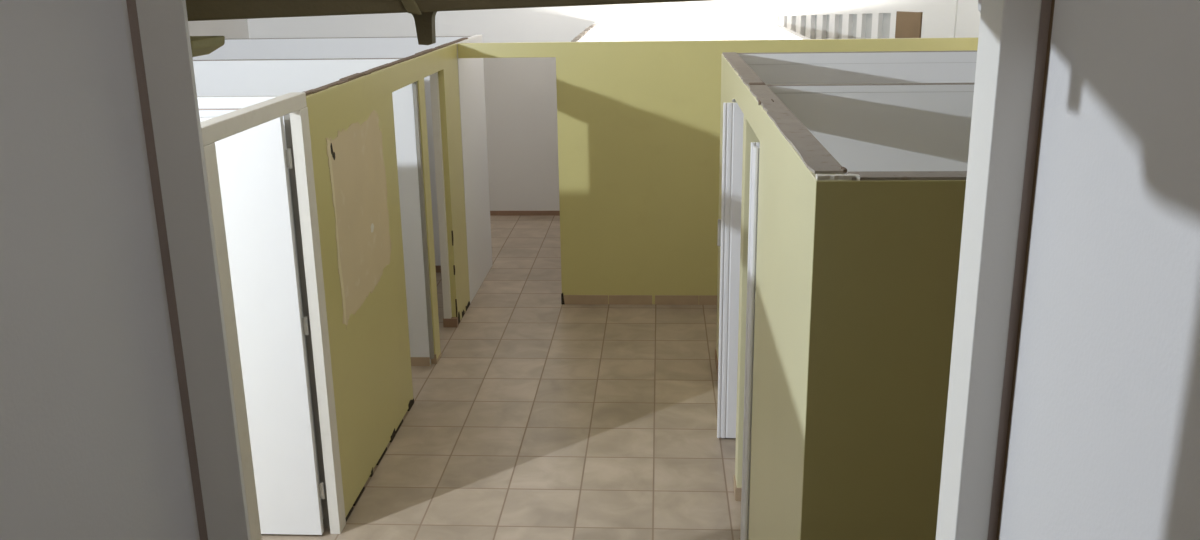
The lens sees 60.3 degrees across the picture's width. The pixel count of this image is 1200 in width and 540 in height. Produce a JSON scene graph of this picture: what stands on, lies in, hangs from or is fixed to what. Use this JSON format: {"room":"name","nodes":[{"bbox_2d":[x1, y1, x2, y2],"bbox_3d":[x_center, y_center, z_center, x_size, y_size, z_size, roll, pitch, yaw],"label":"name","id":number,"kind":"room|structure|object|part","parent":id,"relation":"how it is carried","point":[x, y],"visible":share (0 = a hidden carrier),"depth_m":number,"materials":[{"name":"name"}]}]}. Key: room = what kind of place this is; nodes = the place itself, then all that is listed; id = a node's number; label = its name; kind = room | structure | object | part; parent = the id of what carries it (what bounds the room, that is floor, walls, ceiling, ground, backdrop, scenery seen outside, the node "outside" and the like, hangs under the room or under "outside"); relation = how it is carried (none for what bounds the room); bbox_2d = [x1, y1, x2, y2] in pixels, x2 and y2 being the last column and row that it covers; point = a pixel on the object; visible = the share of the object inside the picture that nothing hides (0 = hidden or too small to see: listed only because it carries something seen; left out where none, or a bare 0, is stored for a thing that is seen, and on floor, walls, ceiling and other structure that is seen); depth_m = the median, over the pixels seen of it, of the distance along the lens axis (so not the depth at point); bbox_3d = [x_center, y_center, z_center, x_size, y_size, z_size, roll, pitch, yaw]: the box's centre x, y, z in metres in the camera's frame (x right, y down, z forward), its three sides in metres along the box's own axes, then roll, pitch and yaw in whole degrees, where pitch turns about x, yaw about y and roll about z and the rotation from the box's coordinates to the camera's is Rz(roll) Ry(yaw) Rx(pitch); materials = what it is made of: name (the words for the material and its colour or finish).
{"room":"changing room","nodes":[
{"label":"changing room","id":0,"kind":"room"},
{"bbox_2d":[0,0,199,539],"bbox_3d":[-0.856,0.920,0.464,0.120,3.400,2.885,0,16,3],"label":"wall","id":1,"kind":"structure","parent":0,"point":[91,444],"depth_m":1.47,"materials":[{"name":"white paint"}]},
{"bbox_2d":[126,0,250,539],"bbox_3d":[-0.671,0.496,1.924,0.101,3.400,0.140,0,16,3],"label":"frame post","id":2,"kind":"object","parent":1,"relation":"attached to","point":[164,48],"visible":1,"depth_m":1.70,"materials":[{"name":"paint"}]},
{"bbox_2d":[188,19,248,38],"bbox_3d":[-4.259,-0.888,6.903,0.100,3.400,9.980,0,16,3],"label":"wall","id":3,"kind":"structure","parent":0,"point":[232,28],"depth_m":10.86,"materials":[{"name":"white paint"}]},
{"bbox_2d":[200,35,491,539],"bbox_3d":[-1.321,-0.013,5.894,0.114,2.195,7.835,0,16,3],"label":"wall","id":4,"kind":"structure","parent":0,"point":[340,134],"depth_m":5.66,"materials":[{"name":"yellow paint"}]},
{"bbox_3d":[-1.421,0.575,3.983,0.086,2.128,0.102,0,16,3],"label":"door post","id":5,"kind":"part","parent":4,"relation":"part of","materials":[{"name":"white paint"}]},
{"bbox_2d":[200,116,324,534],"bbox_3d":[-1.766,0.318,4.918,0.769,2.088,0.036,0,16,3],"label":"hinged door","id":6,"kind":"structure","parent":4,"relation":"in","point":[253,163],"depth_m":4.87,"materials":[{"name":"white paint"}]},
{"bbox_3d":[-1.345,0.293,4.954,0.051,2.128,0.100,0,16,3],"label":"door post","id":7,"kind":"part","parent":4,"relation":"part of","materials":[{"name":"white paint"}]},
{"bbox_3d":[-1.251,-0.248,6.750,0.055,2.170,3.654,0,16,3],"label":"green panel","id":8,"kind":"part","parent":4,"relation":"part of","materials":[{"name":"green paint"}]},
{"bbox_3d":[-1.114,-0.922,9.079,0.059,2.170,1.198,0,16,3],"label":"white panel","id":9,"kind":"part","parent":4,"relation":"part of","materials":[{"name":"paint"}]},
{"bbox_2d":[261,216,740,539],"bbox_3d":[-0.372,1.208,5.752,7.800,0.100,12.920,0,16,3],"label":"floor","id":10,"kind":"structure","parent":0,"point":[538,417],"depth_m":6.41,"materials":[{"name":"beige tile"}]},
{"bbox_2d":[197,96,322,516],"bbox_3d":[-2.842,0.237,5.150,2.934,2.170,0.054,0,16,3],"label":"divider","id":11,"kind":"object","parent":10,"relation":"on","point":[209,106],"visible":0.02,"depth_m":4.77,"materials":[{"name":"white paint"}]},
{"bbox_3d":[-2.857,-0.780,4.856,2.934,0.052,0.054,0,16,3],"label":"rail","id":12,"kind":"part","parent":11,"relation":"part of","materials":[{"name":"white paint"}]},
{"bbox_2d":[193,58,430,365],"bbox_3d":[-2.711,-0.363,7.223,2.956,2.170,0.054,0,16,3],"label":"divider","id":13,"kind":"object","parent":10,"relation":"on","point":[241,77],"visible":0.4,"depth_m":6.94,"materials":[{"name":"white paint"}]},
{"bbox_3d":[-2.697,0.654,7.493,2.956,0.065,0.010,0,16,3],"label":"skirting","id":14,"kind":"part","parent":13,"relation":"part of","materials":[{"name":"beige tile"}]},
{"bbox_2d":[192,36,470,271],"bbox_3d":[-2.588,-1.030,9.528,2.934,2.170,0.060,0,16,3],"label":"divider","id":15,"kind":"object","parent":10,"relation":"on","point":[338,47],"visible":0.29,"depth_m":9.24,"materials":[{"name":"white paint"}]},
{"bbox_3d":[-2.574,-0.012,9.796,2.934,0.065,0.010,0,16,3],"label":"skirting","id":16,"kind":"part","parent":15,"relation":"part of","materials":[{"name":"brown tile"}]},
{"bbox_2d":[715,52,849,539],"bbox_3d":[0.746,0.196,5.091,0.106,2.179,4.340,0,16,3],"label":"wall","id":17,"kind":"structure","parent":10,"relation":"on","point":[791,157],"depth_m":3.66,"materials":[{"name":"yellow paint"}]},
{"bbox_2d":[717,99,743,437],"bbox_3d":[0.817,0.028,5.934,0.290,2.009,0.085,0,16,3],"label":"door","id":18,"kind":"structure","parent":17,"relation":"in","point":[729,225],"depth_m":5.88,"materials":[{"name":"white plastic"}]},
{"bbox_3d":[0.679,-0.212,5.868,0.020,0.155,0.024,0,16,3],"label":"handle","id":19,"kind":"part","parent":18,"relation":"part of","materials":[{"name":"grey metal"}]},
{"bbox_2d":[740,142,759,539],"bbox_3d":[0.763,0.425,4.561,0.239,2.009,0.085,0,16,3],"label":"door","id":20,"kind":"structure","parent":17,"relation":"in","point":[755,146],"depth_m":4.51,"materials":[{"name":"white plastic"}]},
{"bbox_2d":[737,50,976,83],"bbox_3d":[2.160,-0.392,7.075,2.502,2.170,0.054,0,16,3],"label":"ceiling","id":21,"kind":"structure","parent":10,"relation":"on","point":[872,66],"depth_m":6.80,"materials":[{"name":"white paint"}]},
{"bbox_3d":[2.145,-1.398,6.785,2.502,0.068,0.054,0,16,3],"label":"rail","id":22,"kind":"part","parent":21,"relation":"part of","materials":[{"name":"white paint"}]},
{"bbox_2d":[766,83,974,174],"bbox_3d":[2.049,0.160,5.167,2.502,2.170,0.054,0,16,3],"label":"ceiling","id":23,"kind":"structure","parent":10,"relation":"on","point":[868,126],"depth_m":4.93,"materials":[{"name":"white paint"}]},
{"bbox_3d":[2.034,-0.863,4.871,2.502,0.032,0.054,0,16,3],"label":"rail","id":24,"kind":"part","parent":23,"relation":"part of","materials":[{"name":"white paint"}]},
{"bbox_2d":[936,0,1051,539],"bbox_3d":[0.660,0.493,1.866,0.095,3.400,0.180,0,16,3],"label":"frame post","id":25,"kind":"object","parent":10,"relation":"on","point":[1013,34],"visible":1,"depth_m":1.65,"materials":[{"name":"paint"}]},
{"bbox_2d":[186,0,712,44],"bbox_3d":[-0.151,-0.527,1.708,1.700,0.302,0.148,0,16,3],"label":"roof beam","id":26,"kind":"structure","parent":25,"relation":"on","point":[424,12],"depth_m":1.69,"materials":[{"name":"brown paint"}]},
{"bbox_2d":[247,0,774,210],"bbox_3d":[-0.035,-2.280,11.510,7.800,3.400,0.100,0,16,3],"label":"wall","id":27,"kind":"structure","parent":0,"point":[520,93],"depth_m":11.49,"materials":[{"name":"white paint"}]},
{"bbox_2d":[490,211,559,215],"bbox_3d":[-1.969,-0.661,12.033,3.884,0.055,0.012,0,16,3],"label":"baseboard","id":28,"kind":"structure","parent":27,"relation":"attached to","point":[492,213],"depth_m":11.96,"materials":[{"name":"brown tile"}]},
{"bbox_2d":[570,22,599,41],"bbox_3d":[-0.104,-1.228,10.067,0.060,2.182,3.257,0,16,3],"label":"wall","id":29,"kind":"structure","parent":0,"point":[591,33],"depth_m":9.91,"materials":[{"name":"white paint"}]},
{"bbox_2d":[457,37,977,304],"bbox_3d":[1.158,-0.758,8.393,4.555,2.170,0.071,0,16,3],"label":"wall","id":30,"kind":"structure","parent":0,"point":[638,122],"depth_m":8.37,"materials":[{"name":"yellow paint"}]},
{"bbox_2d":[767,22,809,39],"bbox_3d":[1.726,-1.160,9.762,0.060,2.168,2.838,0,16,3],"label":"wall","id":31,"kind":"structure","parent":0,"point":[775,31],"depth_m":9.77,"materials":[{"name":"white paint"}]},
{"bbox_2d":[774,0,980,38],"bbox_3d":[2.559,-1.837,9.842,0.180,3.400,3.458,-7,17,-19],"label":"wall","id":32,"kind":"structure","parent":0,"point":[812,19],"depth_m":9.51,"materials":[{"name":"white paint"}]},
{"bbox_2d":[800,171,966,539],"bbox_3d":[1.878,0.790,2.978,2.589,2.177,0.096,0,16,3],"label":"wall","id":33,"kind":"structure","parent":0,"point":[887,244],"depth_m":2.83,"materials":[{"name":"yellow paint"}]},
{"bbox_2d":[996,0,1199,539],"bbox_3d":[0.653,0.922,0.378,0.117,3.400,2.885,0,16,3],"label":"wall","id":34,"kind":"structure","parent":0,"point":[1104,438],"depth_m":1.30,"materials":[{"name":"white paint"}]}
]}

